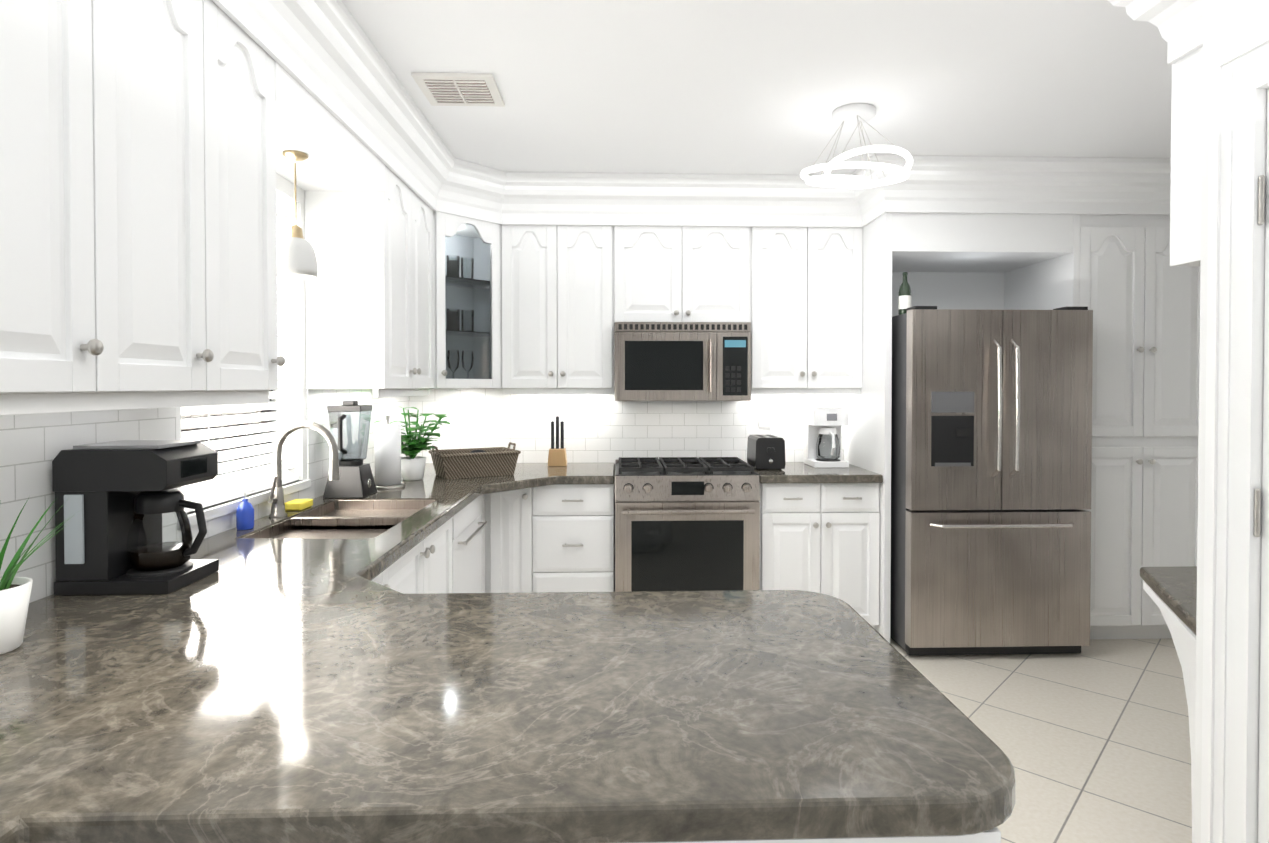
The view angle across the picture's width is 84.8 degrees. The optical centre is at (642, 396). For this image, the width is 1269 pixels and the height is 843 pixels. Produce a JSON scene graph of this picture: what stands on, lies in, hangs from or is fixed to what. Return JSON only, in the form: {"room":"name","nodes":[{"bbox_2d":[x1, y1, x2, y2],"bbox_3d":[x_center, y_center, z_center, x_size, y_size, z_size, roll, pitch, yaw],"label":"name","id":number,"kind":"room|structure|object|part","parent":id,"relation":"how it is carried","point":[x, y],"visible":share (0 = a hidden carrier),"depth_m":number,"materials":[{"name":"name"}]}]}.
{"room":"kitchen","nodes":[
{"label":"kitchen","id":0,"kind":"room"},
{"bbox_2d":[30,173,313,602],"bbox_3d":[-1.374,0.094,0.942,0.120,2.550,6.800,0,1,-2],"label":"wall","id":1,"kind":"structure","parent":0,"point":[284,186],"depth_m":2.81,"materials":[{"name":"white paint"}]},
{"bbox_2d":[0,0,131,403],"bbox_3d":[-1.158,-0.469,1.098,0.317,0.929,0.455,0,1,-2],"label":"upper cabinet","id":2,"kind":"object","parent":1,"relation":"attached to","point":[66,169],"depth_m":1.22,"materials":[{"name":"white wood"}]},
{"bbox_2d":[128,0,231,399],"bbox_3d":[-1.170,-0.473,1.439,0.317,0.929,0.456,0,1,-2],"label":"upper cabinet","id":3,"kind":"object","parent":1,"relation":"attached to","point":[138,231],"depth_m":1.53,"materials":[{"name":"white wood"}]},
{"bbox_2d":[0,389,408,602],"bbox_3d":[-1.308,0.227,0.891,0.007,0.456,6.669,0,1,-2],"label":"tile backsplash","id":4,"kind":"structure","parent":1,"relation":"attached to","point":[32,446],"depth_m":1.61,"materials":[{"name":"white tile"}]},
{"bbox_2d":[177,213,310,528],"bbox_3d":[-1.423,-0.212,2.417,0.160,1.320,0.980,0,1,-2],"label":"window","id":5,"kind":"structure","parent":1,"relation":"in","point":[219,510],"depth_m":2.50,"materials":[{"name":"white"}]},
{"bbox_2d":[181,191,298,512],"bbox_3d":[-1.399,-0.213,2.418,0.058,1.115,0.764,0,1,-2],"label":"window blinds","id":6,"kind":"object","parent":5,"relation":"attached to","point":[218,495],"visible":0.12,"depth_m":2.46,"materials":[{"name":"white plastic"}]},
{"bbox_2d":[228,16,284,395],"bbox_3d":[-1.180,-0.478,1.752,0.317,0.929,0.398,0,1,-2],"label":"upper cabinet","id":7,"kind":"object","parent":1,"relation":"attached to","point":[252,195],"depth_m":1.83,"materials":[{"name":"white wood"}]},
{"bbox_2d":[212,0,463,216],"bbox_3d":[-1.085,-0.995,0.876,0.450,0.369,6.676,0,1,-2],"label":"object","id":8,"kind":"structure","parent":1,"relation":"attached to","point":[350,116],"depth_m":2.37,"materials":[{"name":"white"}]},
{"bbox_2d":[277,150,317,278],"bbox_3d":[-1.192,-0.622,2.389,0.138,0.420,0.138,0,1,-2],"label":"light","id":9,"kind":"object","parent":8,"relation":"hanging from","point":[296,257],"visible":0.96,"depth_m":2.35,"materials":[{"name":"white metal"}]},
{"bbox_2d":[305,165,448,392],"bbox_3d":[-1.205,-0.499,3.249,0.368,0.929,0.816,0,1,-2],"label":"upper cabinet","id":10,"kind":"object","parent":1,"relation":"attached to","point":[410,292],"depth_m":2.85,"materials":[{"name":"white wood"}]},
{"bbox_2d":[341,0,1171,174],"bbox_3d":[0.902,-1.211,0.939,5.030,0.060,7.280,0,1,-2],"label":"ceiling","id":11,"kind":"structure","parent":0,"point":[759,87],"depth_m":2.64,"materials":[{"name":"white paint"}]},
{"bbox_2d":[411,72,504,106],"bbox_3d":[-0.714,-1.196,2.727,0.300,0.019,0.280,0,1,-2],"label":"ceiling vent","id":12,"kind":"object","parent":11,"relation":"in","point":[458,89],"visible":1,"depth_m":2.70,"materials":[{"name":"silver metal"}]},
{"bbox_2d":[800,103,912,188],"bbox_3d":[0.903,-1.050,2.953,0.451,0.319,0.443,0,1,-2],"label":"ceiling light","id":13,"kind":"object","parent":11,"relation":"attached to","point":[857,114],"visible":1,"depth_m":2.88,"materials":[{"name":"white metal"}]},
{"bbox_2d":[615,272,1004,464],"bbox_3d":[0.849,0.045,4.358,4.550,2.550,0.120,0,1,-2],"label":"wall","id":14,"kind":"structure","parent":0,"point":[963,290],"depth_m":4.32,"materials":[{"name":"white paint"}]},
{"bbox_2d":[449,381,476,387],"bbox_3d":[-1.215,-0.520,4.015,0.398,0.910,0.388,0,1,-2],"label":"upper cabinet","id":15,"kind":"object","parent":14,"relation":"attached to","point":[452,384],"depth_m":3.73,"materials":[{"name":"white wood"}]},
{"bbox_3d":[-1.101,-0.509,3.913,0.619,0.930,0.619,0,1,-2],"label":"corner glass","id":16,"kind":"part","parent":15,"relation":"part of","materials":[{"name":"white"}]},
{"bbox_2d":[445,213,500,380],"bbox_3d":[-0.940,-0.530,3.763,0.291,0.882,0.290,0,1,-2],"label":"upper cabinet","id":17,"kind":"object","parent":14,"relation":"attached to","point":[472,246],"depth_m":3.94,"materials":[{"name":"white wood"}]},
{"bbox_2d":[485,225,628,392],"bbox_3d":[-0.479,-0.511,4.060,0.748,0.929,0.368,0,1,-2],"label":"upper cabinet","id":18,"kind":"object","parent":14,"relation":"attached to","point":[565,288],"depth_m":3.93,"materials":[{"name":"white wood"}]},
{"bbox_2d":[409,388,844,462],"bbox_3d":[-0.079,0.179,4.264,2.671,0.456,0.007,0,1,-2],"label":"tile backsplash","id":19,"kind":"structure","parent":14,"relation":"attached to","point":[607,428],"depth_m":4.26,"materials":[{"name":"white tile"}]},
{"bbox_2d":[564,409,574,426],"bbox_3d":[-0.443,0.134,4.245,0.070,0.115,0.006,0,1,-2],"label":"outlet","id":20,"kind":"object","parent":19,"relation":"attached to","point":[569,414],"depth_m":4.24,"materials":[{"name":"white plastic"}]},
{"bbox_2d":[629,226,752,324],"bbox_3d":[0.222,-0.698,4.105,0.770,0.556,0.318,0,1,-2],"label":"upper cabinet","id":21,"kind":"object","parent":14,"relation":"attached to","point":[677,273],"depth_m":3.95,"materials":[{"name":"white wood"}]},
{"bbox_2d":[615,322,750,400],"bbox_3d":[0.224,-0.196,4.040,0.764,0.440,0.446,0,1,-2],"label":"microwave","id":22,"kind":"object","parent":21,"relation":"attached to","point":[682,361],"visible":1,"depth_m":3.88,"materials":[{"name":"silver metal"}]},
{"bbox_2d":[751,227,862,388],"bbox_3d":[0.905,-0.512,4.131,0.712,0.929,0.318,0,1,-2],"label":"upper cabinet","id":23,"kind":"object","parent":14,"relation":"attached to","point":[806,329],"depth_m":3.98,"materials":[{"name":"white wood"}]},
{"bbox_2d":[456,155,1170,226],"bbox_3d":[1.029,-1.093,3.894,3.976,0.259,0.781,0,1,-2],"label":"crown molding","id":24,"kind":"structure","parent":14,"relation":"attached to","point":[934,184],"depth_m":3.79,"materials":[{"name":"white wood"}]},
{"bbox_2d":[863,213,1072,272],"bbox_3d":[1.786,-0.870,3.986,0.970,0.210,0.655,0,1,-2],"label":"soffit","id":25,"kind":"object","parent":14,"relation":"attached to","point":[893,242],"depth_m":3.67,"materials":[{"name":"white paint"}]},
{"bbox_2d":[890,638,1191,842],"bbox_3d":[0.902,1.398,0.977,5.030,0.060,7.280,0,1,-2],"label":"floor","id":26,"kind":"structure","parent":0,"point":[1092,741],"depth_m":2.77,"materials":[{"name":"tile"}]},
{"bbox_2d":[372,559,399,591],"bbox_3d":[-1.040,0.922,1.812,0.595,0.868,0.548,0,1,-2],"label":"base cabinet","id":27,"kind":"object","parent":26,"relation":"on","point":[390,577],"depth_m":2.09,"materials":[{"name":"white wood"}]},
{"bbox_2d":[400,558,459,593],"bbox_3d":[-1.063,1.027,2.517,0.595,0.638,0.860,0,1,-2],"label":"base cabinet","id":28,"kind":"object","parent":26,"relation":"on","point":[417,575],"depth_m":2.51,"materials":[{"name":"white wood"}]},
{"bbox_2d":[401,494,487,592],"bbox_3d":[-1.086,0.901,3.289,0.600,0.868,0.688,0,1,-2],"label":"base cabinet","id":29,"kind":"object","parent":26,"relation":"on","point":[448,556],"depth_m":3.06,"materials":[{"name":"white wood"}]},
{"bbox_2d":[0,421,543,842],"bbox_3d":[-0.931,0.394,1.790,0.810,0.588,4.892,0,1,-2],"label":"countertop","id":30,"kind":"structure","parent":29,"relation":"on","point":[282,675],"depth_m":1.18,"materials":[{"name":"grey stone"}]},
{"bbox_2d":[0,496,78,654],"bbox_3d":[-1.159,0.305,1.241,0.254,0.288,0.251,0,1,-2],"label":"spiky plant","id":31,"kind":"object","parent":30,"relation":"on","point":[15,593],"visible":1,"depth_m":1.23,"materials":[{"name":"green plant"}]},
{"bbox_2d":[52,440,218,594],"bbox_3d":[-1.178,0.277,1.652,0.278,0.333,0.202,0,1,-2],"label":"coffee maker","id":32,"kind":"object","parent":30,"relation":"on","point":[121,496],"visible":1,"depth_m":1.56,"materials":[{"name":"black plastic"}]},
{"bbox_2d":[236,488,254,529],"bbox_3d":[-1.301,0.369,2.280,0.056,0.131,0.051,0,1,-2],"label":"soap bottle","id":33,"kind":"object","parent":30,"relation":"on","point":[245,515],"visible":1,"depth_m":2.26,"materials":[{"name":"blue plastic"}]},
{"bbox_2d":[284,499,312,510],"bbox_3d":[-1.316,0.415,2.655,0.070,0.029,0.110,0,1,-2],"label":"sponge","id":34,"kind":"object","parent":30,"relation":"on","point":[296,504],"visible":0.81,"depth_m":2.62,"materials":[{"name":"yellow"}]},
{"bbox_2d":[268,421,339,517],"bbox_3d":[-1.216,0.261,2.483,0.248,0.343,0.096,0,1,-2],"label":"faucet","id":35,"kind":"object","parent":30,"relation":"on","point":[276,498],"depth_m":2.49,"materials":[{"name":"grey metal"}]},
{"bbox_2d":[323,401,376,497],"bbox_3d":[-1.251,0.222,2.962,0.169,0.405,0.204,0,1,-2],"label":"blender","id":36,"kind":"object","parent":30,"relation":"on","point":[356,480],"visible":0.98,"depth_m":2.93,"materials":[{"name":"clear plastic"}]},
{"bbox_2d":[374,415,404,488],"bbox_3d":[-1.179,0.255,3.223,0.150,0.332,0.150,0,1,-2],"label":"paper towel roll","id":37,"kind":"object","parent":30,"relation":"on","point":[387,455],"visible":0.92,"depth_m":3.17,"materials":[{"name":"white paper"}]},
{"bbox_2d":[374,406,450,480],"bbox_3d":[-1.163,0.233,3.491,0.391,0.369,0.326,0,1,-2],"label":"leafy plant","id":38,"kind":"object","parent":30,"relation":"on","point":[412,466],"visible":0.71,"depth_m":3.44,"materials":[{"name":"green plant"}]},
{"bbox_2d":[429,442,520,478],"bbox_3d":[-0.884,0.334,3.664,0.428,0.161,0.278,0,1,-30],"label":"wicker basket","id":39,"kind":"object","parent":30,"relation":"on","point":[471,462],"visible":0.98,"depth_m":3.57,"materials":[{"name":"brown wicker"}]},
{"bbox_2d":[485,491,504,592],"bbox_3d":[-1.081,0.892,3.938,0.659,0.868,0.605,0,1,-2],"label":"base cabinet","id":40,"kind":"object","parent":26,"relation":"on","point":[494,502],"depth_m":3.65,"materials":[{"name":"white wood"}]},
{"bbox_2d":[505,488,532,592],"bbox_3d":[-0.698,0.892,3.950,0.218,0.868,0.605,0,1,-2],"label":"base cabinet","id":41,"kind":"object","parent":26,"relation":"on","point":[518,503],"depth_m":3.65,"materials":[{"name":"white wood"}]},
{"bbox_2d":[533,475,614,591],"bbox_3d":[-0.402,0.892,3.960,0.487,0.868,0.605,0,1,-2],"label":"base cabinet","id":42,"kind":"object","parent":26,"relation":"on","point":[555,538],"depth_m":3.66,"materials":[{"name":"white wood"}]},
{"bbox_2d":[524,463,614,488],"bbox_3d":[-0.462,0.437,3.773,0.619,0.045,0.962,0,1,-2],"label":"countertop","id":43,"kind":"structure","parent":42,"relation":"on","point":[573,473],"depth_m":3.64,"materials":[{"name":"grey stone"}]},
{"bbox_2d":[548,416,566,465],"bbox_3d":[-0.498,0.262,4.086,0.110,0.294,0.090,0,1,-2],"label":"knife block","id":44,"kind":"object","parent":43,"relation":"on","point":[557,455],"visible":1,"depth_m":4.05,"materials":[{"name":"brown wood"}]},
{"bbox_2d":[615,457,759,591],"bbox_3d":[0.228,0.850,3.920,0.758,0.952,0.712,0,1,-2],"label":"range","id":45,"kind":"object","parent":26,"relation":"on","point":[687,523],"visible":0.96,"depth_m":3.63,"materials":[{"name":"silver metal"}]},
{"bbox_2d":[759,483,879,628],"bbox_3d":[0.939,0.891,3.987,0.655,0.868,0.640,0,1,-2],"label":"base cabinet","id":46,"kind":"object","parent":26,"relation":"on","point":[822,538],"visible":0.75,"depth_m":3.70,"materials":[{"name":"white wood"}]},
{"bbox_2d":[746,462,882,483],"bbox_3d":[0.936,0.434,3.981,0.647,0.040,0.637,0,1,-2],"label":"countertop","id":47,"kind":"structure","parent":46,"relation":"on","point":[794,472],"depth_m":3.67,"materials":[{"name":"grey stone"}]},
{"bbox_2d":[747,435,785,469],"bbox_3d":[0.711,0.319,3.990,0.170,0.182,0.273,0,1,-2],"label":"toaster","id":48,"kind":"object","parent":47,"relation":"on","point":[765,451],"visible":0.96,"depth_m":3.87,"materials":[{"name":"black plastic"}]},
{"bbox_2d":[804,407,848,467],"bbox_3d":[1.083,0.237,4.072,0.200,0.345,0.276,0,1,-2],"label":"coffee maker","id":49,"kind":"object","parent":47,"relation":"on","point":[823,437],"visible":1,"depth_m":4.04,"materials":[{"name":"white plastic"}]},
{"bbox_2d":[666,827,1000,842],"bbox_3d":[-0.160,0.931,1.192,1.122,0.868,0.808,0,1,-2],"label":"base cabinet","id":50,"kind":"object","parent":26,"relation":"on","point":[993,835],"visible":0.04,"depth_m":0.80,"materials":[{"name":"white"}]},
{"bbox_2d":[200,590,1015,842],"bbox_3d":[-0.023,0.474,1.184,0.963,0.045,0.821,0,1,-2],"label":"countertop","id":51,"kind":"structure","parent":50,"relation":"on","point":[732,715],"depth_m":0.93,"materials":[{"name":"grey stone"}]},
{"bbox_2d":[890,306,1092,655],"bbox_3d":[1.793,0.435,3.865,0.920,1.783,0.899,0,1,-2],"label":"fridge","id":52,"kind":"object","parent":26,"relation":"on","point":[991,444],"visible":0.98,"depth_m":3.49,"materials":[{"name":"grey metal"}]},
{"bbox_2d":[898,272,911,314],"bbox_3d":[1.384,-0.539,3.657,0.065,0.226,0.063,0,1,-2],"label":"bottle","id":53,"kind":"object","parent":52,"relation":"on","point":[904,299],"visible":0.88,"depth_m":3.63,"materials":[{"name":"green glass"}]},
{"bbox_2d":[1004,214,1199,638],"bbox_3d":[2.642,0.175,4.028,0.743,2.300,0.657,0,1,-2],"label":"tall cabinet","id":54,"kind":"object","parent":26,"relation":"on","point":[1129,285],"depth_m":3.70,"materials":[{"name":"white wood"}]},
{"bbox_2d":[1143,580,1195,842],"bbox_3d":[2.223,0.994,2.047,1.710,0.719,0.718,0,1,-2],"label":"desk unit","id":55,"kind":"object","parent":26,"relation":"on","point":[1183,635],"visible":0.15,"depth_m":1.90,"materials":[{"name":"white wood"}]},
{"bbox_2d":[1140,566,1196,634],"bbox_3d":[2.225,0.613,2.056,1.709,0.040,0.729,0,1,-2],"label":"countertop","id":56,"kind":"structure","parent":55,"relation":"on","point":[1174,589],"depth_m":2.16,"materials":[{"name":"grey stone"}]},
{"bbox_2d":[1194,0,1268,842],"bbox_3d":[1.451,0.112,-0.354,0.120,2.550,4.020,0,1,-2],"label":"wall","id":57,"kind":"structure","parent":0,"point":[1228,25],"depth_m":1.64,"materials":[{"name":"white paint"}]},
{"bbox_2d":[1201,28,1268,842],"bbox_3d":[1.391,0.301,1.105,0.142,2.130,1.015,0,1,-2],"label":"door frame","id":58,"kind":"structure","parent":57,"relation":"attached to","point":[1239,80],"depth_m":1.54,"materials":[{"name":"white wood"}]},
{"bbox_2d":[1254,89,1268,842],"bbox_3d":[1.332,0.355,1.106,0.108,2.007,0.790,0,1,-2],"label":"door leaf","id":59,"kind":"structure","parent":57,"relation":"in","point":[1263,811],"depth_m":1.49,"materials":[{"name":"white wood"}]},
{"bbox_3d":[2.330,0.084,1.626,1.770,2.550,0.120,0,1,-2],"label":"wall","id":60,"kind":"structure","parent":0,"visible":0},
{"bbox_2d":[1107,0,1202,266],"bbox_3d":[2.231,-0.779,1.880,1.704,0.829,0.416,0,1,-2],"label":"upper cabinet","id":61,"kind":"object","parent":60,"relation":"attached to","point":[1178,24],"visible":0.48,"depth_m":1.91,"materials":[{"name":"white wood"}]}
]}

